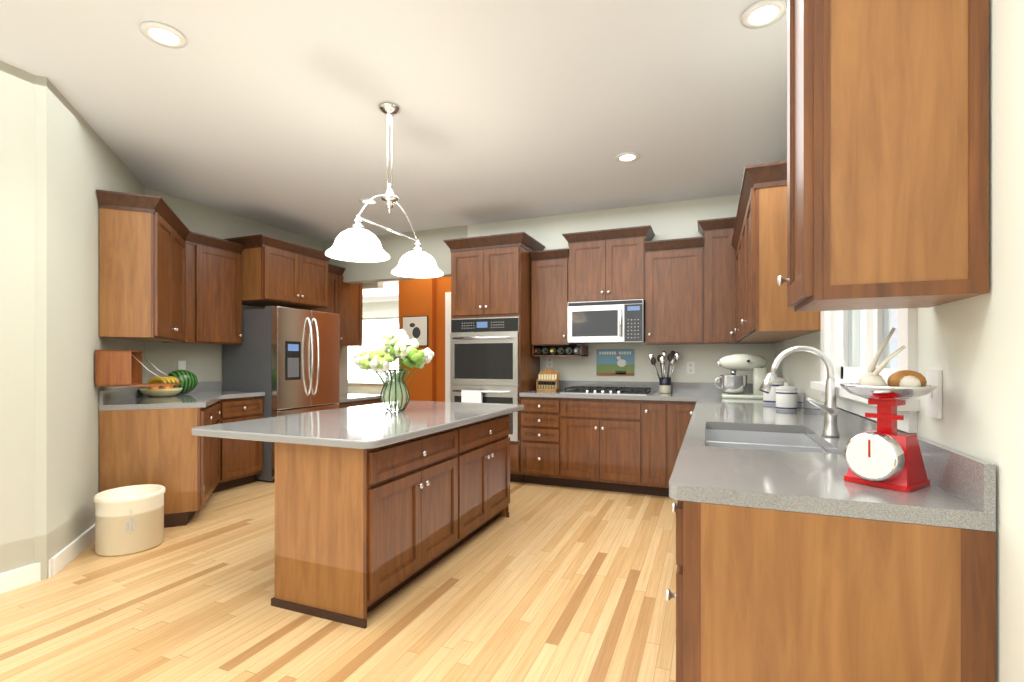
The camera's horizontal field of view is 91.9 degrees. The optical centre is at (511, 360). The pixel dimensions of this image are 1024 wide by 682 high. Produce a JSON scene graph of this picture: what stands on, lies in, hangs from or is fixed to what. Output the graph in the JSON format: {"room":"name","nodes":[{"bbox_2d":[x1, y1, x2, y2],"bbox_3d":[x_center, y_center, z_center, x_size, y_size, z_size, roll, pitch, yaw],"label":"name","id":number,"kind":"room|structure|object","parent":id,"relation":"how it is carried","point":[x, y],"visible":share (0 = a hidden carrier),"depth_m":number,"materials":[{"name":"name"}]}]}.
{"room":"kitchen","nodes":[
{"label":"kitchen","id":0,"kind":"room"},
{"bbox_2d":[0,61,34,573],"bbox_3d":[-3.445,-0.181,0.962,0.116,2.820,4.013,0,0,22],"label":"wall","id":1,"kind":"structure","parent":0,"point":[17,317],"depth_m":2.69,"materials":[{"name":"beige paint"}]},
{"bbox_2d":[0,559,50,593],"bbox_3d":[-3.360,1.179,0.993,0.018,0.100,3.933,0,0,22],"label":"baseboard","id":2,"kind":"structure","parent":1,"relation":"attached to","point":[19,577],"depth_m":2.69,"materials":[{"name":"white wood"}]},
{"bbox_2d":[35,75,144,579],"bbox_3d":[-3.052,-0.181,3.663,0.116,2.820,1.967,0,0,-23],"label":"wall","id":3,"kind":"structure","parent":0,"point":[78,162],"depth_m":3.02,"materials":[{"name":"beige paint"}]},
{"bbox_2d":[51,524,94,575],"bbox_3d":[-2.761,1.179,3.152,0.018,0.100,0.700,0,0,-23],"label":"baseboard","id":4,"kind":"structure","parent":3,"relation":"attached to","point":[66,555],"depth_m":3.06,"materials":[{"name":"white wood"}]},
{"bbox_2d":[95,350,181,386],"bbox_3d":[-2.715,0.053,3.624,0.454,0.259,0.270,0,0,-23],"label":"box","id":5,"kind":"object","parent":3,"relation":"attached to","point":[118,367],"visible":1,"depth_m":3.47,"materials":[{"name":"brown wood"}]},
{"bbox_2d":[145,187,347,393],"bbox_3d":[-2.913,-0.181,5.829,0.116,2.820,2.757,0,0,22],"label":"wall","id":6,"kind":"structure","parent":0,"point":[204,362],"depth_m":5.10,"materials":[{"name":"beige paint"}]},
{"bbox_2d":[96,189,243,344],"bbox_3d":[-2.956,-0.673,4.019,0.941,1.004,0.941,0,0,22],"label":"upper cabinet","id":7,"kind":"object","parent":6,"relation":"attached to","point":[166,275],"depth_m":3.81,"materials":[{"name":"brown wood"}]},
{"bbox_2d":[178,361,185,369],"bbox_3d":[-3.232,0.059,4.853,0.003,0.120,0.074,0,0,22],"label":"electrical outlet","id":8,"kind":"object","parent":6,"relation":"attached to","point":[181,365],"visible":0.64,"depth_m":4.85,"materials":[{"name":"white plastic"}]},
{"bbox_2d":[224,245,247,343],"bbox_3d":[-3.028,-0.673,4.851,0.386,1.004,0.657,0,0,22],"label":"upper cabinet","id":9,"kind":"object","parent":6,"relation":"attached to","point":[245,246],"depth_m":5.08,"materials":[{"name":"brown wood"}]},
{"bbox_2d":[244,237,331,308],"bbox_3d":[-2.622,-0.934,5.538,0.628,0.625,0.920,0,0,22],"label":"upper cabinet","id":10,"kind":"object","parent":6,"relation":"attached to","point":[280,273],"depth_m":5.30,"materials":[{"name":"brown wood"}]},
{"bbox_2d":[304,265,362,346],"bbox_3d":[-2.403,-0.699,6.473,0.338,0.994,0.980,0,0,22],"label":"upper cabinet","id":11,"kind":"object","parent":6,"relation":"attached to","point":[347,299],"depth_m":6.59,"materials":[{"name":"brown wood"}]},
{"bbox_2d":[0,481,677,681],"bbox_3d":[-2.678,1.259,5.550,11.000,0.060,13.300,0,0,22],"label":"floor","id":12,"kind":"structure","parent":0,"point":[545,583],"depth_m":2.43,"materials":[{"name":"brown wood"}]},
{"bbox_2d":[94,484,164,556],"bbox_3d":[-2.523,1.045,3.279,0.376,0.366,0.376,0,0,22],"label":"trash can","id":13,"kind":"object","parent":12,"relation":"on","point":[129,520],"visible":1,"depth_m":3.15,"materials":[{"name":"beige plastic"}]},
{"bbox_2d":[99,381,381,527],"bbox_3d":[-2.423,0.722,5.180,1.266,1.015,3.497,0,0,22],"label":"base cabinet","id":14,"kind":"object","parent":12,"relation":"on","point":[144,439],"visible":0.48,"depth_m":3.70,"materials":[{"name":"brown wood"}]},
{"bbox_2d":[139,376,181,396],"bbox_3d":[-3.083,0.226,4.355,0.316,0.175,0.316,0,0,22],"label":"fruit bowl","id":15,"kind":"object","parent":14,"relation":"on","point":[158,391],"visible":0.9,"depth_m":4.29,"materials":[{"name":"beige ceramic"}]},
{"bbox_2d":[166,370,197,393],"bbox_3d":[-3.098,0.198,4.638,0.230,0.230,0.288,0,0,22],"label":"watermelon","id":16,"kind":"object","parent":14,"relation":"on","point":[188,380],"visible":0.75,"depth_m":4.59,"materials":[{"name":"green food"}]},
{"bbox_2d":[223,306,339,482],"bbox_3d":[-2.495,0.337,5.487,0.847,1.785,0.896,0,0,22],"label":"fridge","id":17,"kind":"object","parent":12,"relation":"on","point":[286,360],"visible":0.52,"depth_m":5.13,"materials":[{"name":"grey metal"}]},
{"bbox_2d":[271,412,512,628],"bbox_3d":[-0.593,0.813,3.183,0.625,0.832,1.752,0,0,22],"label":"kitchen island","id":18,"kind":"object","parent":12,"relation":"on","point":[376,505],"depth_m":2.45,"materials":[{"name":"brown wood"}]},
{"bbox_2d":[191,400,523,451],"bbox_3d":[-0.811,0.378,3.357,1.200,0.038,2.020,0,0,22],"label":"island countertop","id":19,"kind":"structure","parent":18,"relation":"on","point":[364,428],"depth_m":2.79,"materials":[{"name":"grey stone"}]},
{"bbox_2d":[351,328,433,410],"bbox_3d":[-0.863,0.061,3.576,0.558,0.591,0.593,0,0,22],"label":"vase","id":20,"kind":"object","parent":19,"relation":"on","point":[399,344],"visible":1,"depth_m":3.48,"materials":[{"name":"clear green-tinted glass"}]},
{"bbox_2d":[443,232,544,482],"bbox_3d":[-0.185,-0.015,5.291,0.900,2.489,0.718,0,0,22],"label":"tall cabinet","id":21,"kind":"object","parent":12,"relation":"on","point":[493,359],"visible":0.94,"depth_m":5.02,"materials":[{"name":"brown wood"}]},
{"bbox_2d":[450,316,519,441],"bbox_3d":[-0.299,0.180,5.009,0.752,1.238,0.110,0,0,22],"label":"oven","id":22,"kind":"object","parent":21,"relation":"in","point":[485,350],"depth_m":5.00,"materials":[{"name":"silver metal"}]},
{"bbox_2d":[519,380,995,681],"bbox_3d":[0.655,0.722,3.250,2.294,1.015,3.886,0,0,22],"label":"base cabinets","id":23,"kind":"object","parent":12,"relation":"on","point":[799,558],"visible":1,"depth_m":1.19,"materials":[{"name":"brown wood"}]},
{"bbox_2d":[536,369,558,390],"bbox_3d":[0.378,0.201,5.218,0.220,0.225,0.100,0,0,22],"label":"spice rack","id":24,"kind":"object","parent":23,"relation":"on","point":[547,380],"visible":1,"depth_m":5.20,"materials":[{"name":"brown wood"}]},
{"bbox_2d":[559,386,654,395],"bbox_3d":[0.934,0.290,4.860,0.840,0.046,0.510,0,0,22],"label":"cooktop","id":25,"kind":"object","parent":23,"relation":"in","point":[639,391],"depth_m":4.75,"materials":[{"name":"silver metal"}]},
{"bbox_2d":[648,351,679,392],"bbox_3d":[1.481,0.106,4.835,0.296,0.414,0.144,0,0,22],"label":"utensil crock","id":26,"kind":"object","parent":23,"relation":"on","point":[664,381],"visible":1,"depth_m":4.79,"materials":[{"name":"beige"}]},
{"bbox_2d":[715,354,767,398],"bbox_3d":[1.935,0.127,4.183,0.418,0.371,0.224,0,0,22],"label":"mixer","id":27,"kind":"object","parent":23,"relation":"on","point":[733,385],"visible":0.96,"depth_m":4.12,"materials":[{"name":"white metal"}]},
{"bbox_2d":[763,374,786,403],"bbox_3d":[1.918,0.203,3.619,0.156,0.220,0.156,0,0,22],"label":"canister","id":28,"kind":"object","parent":23,"relation":"on","point":[770,398],"visible":0.5,"depth_m":3.56,"materials":[{"name":"white ceramic"}]},
{"bbox_2d":[775,382,797,410],"bbox_3d":[1.750,0.225,3.159,0.125,0.176,0.125,0,0,22],"label":"canister","id":29,"kind":"object","parent":23,"relation":"on","point":[786,396],"visible":1,"depth_m":3.11,"materials":[{"name":"white ceramic"}]},
{"bbox_2d":[759,346,839,436],"bbox_3d":[1.200,0.125,2.067,0.298,0.376,0.138,0,0,22],"label":"faucet","id":30,"kind":"object","parent":23,"relation":"on","point":[830,419],"visible":1,"depth_m":2.05,"materials":[{"name":"silver metal"}]},
{"bbox_2d":[840,328,937,491],"bbox_3d":[0.962,0.113,1.272,0.202,0.401,0.210,0,0,22],"label":"scale","id":31,"kind":"object","parent":23,"relation":"on","point":[886,455],"visible":1,"depth_m":1.23,"materials":[{"name":"red painted metal"},{"name":"white dial face"},{"name":"chrome"}]},
{"bbox_2d":[348,301,398,402],"bbox_3d":[-2.653,-0.181,12.124,5.650,2.820,0.120,0,0,22],"label":"wall","id":32,"kind":"structure","parent":0,"point":[381,310],"depth_m":12.35,"materials":[{"name":"beige paint"}]},
{"bbox_2d":[348,295,398,383],"bbox_3d":[-2.754,-0.511,12.073,5.400,2.160,0.050,0,0,22],"label":"window","id":33,"kind":"structure","parent":32,"relation":"in","point":[380,299],"depth_m":12.28,"materials":[{"name":"white"}]},
{"bbox_2d":[348,323,398,379],"bbox_3d":[-3.075,-0.221,12.212,2.700,1.400,0.001,0,0,22],"label":"window far glow","id":34,"kind":"object","parent":33,"relation":"attached to","point":[372,333],"depth_m":12.41,"materials":[{"name":"white"}]},
{"bbox_2d":[0,0,786,296],"bbox_3d":[-2.678,-1.621,5.550,11.000,0.060,13.300,0,0,22],"label":"ceiling","id":35,"kind":"structure","parent":0,"point":[268,112],"depth_m":3.02,"materials":[{"name":"white paint"}]},
{"bbox_2d":[140,21,186,47],"bbox_3d":[-1.693,-1.581,2.411,0.190,0.013,0.190,0,0,22],"label":"recessed light","id":36,"kind":"object","parent":35,"relation":"in","point":[162,34],"visible":0.98,"depth_m":2.41,"materials":[{"name":"white plastic"}]},
{"bbox_2d":[359,198,378,204],"bbox_3d":[-1.422,-1.581,4.927,0.190,0.013,0.190,0,0,22],"label":"recessed light","id":37,"kind":"object","parent":35,"relation":"in","point":[366,200],"visible":0.81,"depth_m":4.92,"materials":[{"name":"white"}]},
{"bbox_2d":[325,102,443,277],"bbox_3d":[-0.765,-1.094,3.123,0.356,0.994,0.976,0,0,22],"label":"pendant light","id":38,"kind":"object","parent":35,"relation":"hanging from","point":[357,242],"visible":1,"depth_m":3.06,"materials":[{"name":"white glass"}]},
{"bbox_2d":[615,152,639,162],"bbox_3d":[0.899,-1.581,3.855,0.190,0.013,0.190,0,0,22],"label":"recessed light","id":39,"kind":"object","parent":35,"relation":"in","point":[625,157],"visible":0.96,"depth_m":3.85,"materials":[{"name":"white plastic"}]},
{"bbox_2d":[741,0,786,28],"bbox_3d":[1.148,-1.581,2.262,0.190,0.013,0.190,0,0,22],"label":"recessed light","id":40,"kind":"object","parent":35,"relation":"in","point":[761,14],"visible":1,"depth_m":2.26,"materials":[{"name":"white plastic"}]},
{"bbox_2d":[323,225,467,288],"bbox_3d":[-1.466,-1.311,6.531,2.280,0.560,0.616,0,0,22],"label":"wall","id":41,"kind":"structure","parent":0,"point":[396,248],"depth_m":6.20,"materials":[{"name":"beige paint"}]},
{"bbox_2d":[399,277,450,401],"bbox_3d":[-0.629,-0.181,7.098,2.150,2.820,0.300,0,0,22],"label":"wall","id":42,"kind":"structure","parent":0,"point":[422,297],"depth_m":7.15,"materials":[{"name":"orange paint"}]},
{"bbox_2d":[402,316,427,345],"bbox_3d":[-1.416,-0.430,7.236,0.436,0.441,0.023,0,0,22],"label":"framed picture","id":43,"kind":"object","parent":42,"relation":"attached to","point":[416,327],"visible":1,"depth_m":7.21,"materials":[{"name":"black"}]},
{"bbox_2d":[445,292,450,401],"bbox_3d":[-0.445,0.119,6.981,1.120,2.220,0.020,0,0,22],"label":"door frame","id":44,"kind":"structure","parent":42,"relation":"attached to","point":[447,338],"depth_m":7.17,"materials":[{"name":"white paint"}]},
{"bbox_2d":[468,194,773,382],"bbox_3d":[0.993,-0.181,5.296,3.204,2.820,0.156,0,0,22],"label":"wall","id":45,"kind":"structure","parent":0,"point":[673,220],"depth_m":5.05,"materials":[{"name":"white paint"}]},
{"bbox_2d":[546,357,552,367],"bbox_3d":[0.412,0.019,5.438,0.075,0.118,0.011,0,0,22],"label":"electrical outlet","id":46,"kind":"object","parent":45,"relation":"attached to","point":[549,362],"visible":1,"depth_m":5.43,"materials":[{"name":"white plastic"}]},
{"bbox_2d":[568,299,644,343],"bbox_3d":[0.961,-0.381,4.971,0.735,0.403,0.457,0,0,22],"label":"microwave","id":47,"kind":"object","parent":45,"relation":"attached to","point":[609,322],"visible":1,"depth_m":4.79,"materials":[{"name":"silver metal"}]},
{"bbox_2d":[596,349,633,375],"bbox_3d":[1.075,0.017,5.170,0.390,0.275,0.016,0,0,22],"label":"picture","id":48,"kind":"object","parent":45,"relation":"attached to","point":[616,362],"visible":1,"depth_m":5.17,"materials":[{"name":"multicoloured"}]},
{"bbox_2d":[529,161,820,356],"bbox_3d":[0.961,-0.663,4.004,2.287,1.234,2.252,0,0,22],"label":"wall cabinets","id":49,"kind":"object","parent":45,"relation":"attached to","point":[716,283],"visible":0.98,"depth_m":4.58,"materials":[{"name":"brown wood"}]},
{"bbox_2d":[687,362,694,373],"bbox_3d":[1.766,0.069,4.895,0.075,0.118,0.011,0,0,22],"label":"electrical outlet","id":50,"kind":"object","parent":45,"relation":"attached to","point":[690,367],"visible":1,"depth_m":4.89,"materials":[{"name":"white plastic"}]},
{"bbox_2d":[774,0,1023,681],"bbox_3d":[1.127,-0.181,1.146,0.136,2.820,7.760,0,0,22],"label":"wall","id":51,"kind":"structure","parent":0,"point":[972,348],"depth_m":1.02,"materials":[{"name":"white paint"}]},
{"bbox_2d":[811,308,919,432],"bbox_3d":[1.424,-0.358,1.985,0.190,1.135,1.270,0,0,22],"label":"window","id":52,"kind":"structure","parent":51,"relation":"in","point":[852,341],"depth_m":1.97,"materials":[{"name":"white"}]},
{"bbox_2d":[777,0,988,311],"bbox_3d":[0.890,-0.717,1.258,0.373,1.147,0.411,0,0,22],"label":"upper cabinet","id":53,"kind":"object","parent":51,"relation":"attached to","point":[887,154],"visible":1,"depth_m":1.12,"materials":[{"name":"brown wood"}]},
{"bbox_2d":[926,369,941,418],"bbox_3d":[1.111,0.086,1.308,0.012,0.125,0.075,0,0,22],"label":"light switch","id":54,"kind":"object","parent":51,"relation":"attached to","point":[934,401],"visible":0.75,"depth_m":1.29,"materials":[{"name":"white plastic"}]}
]}

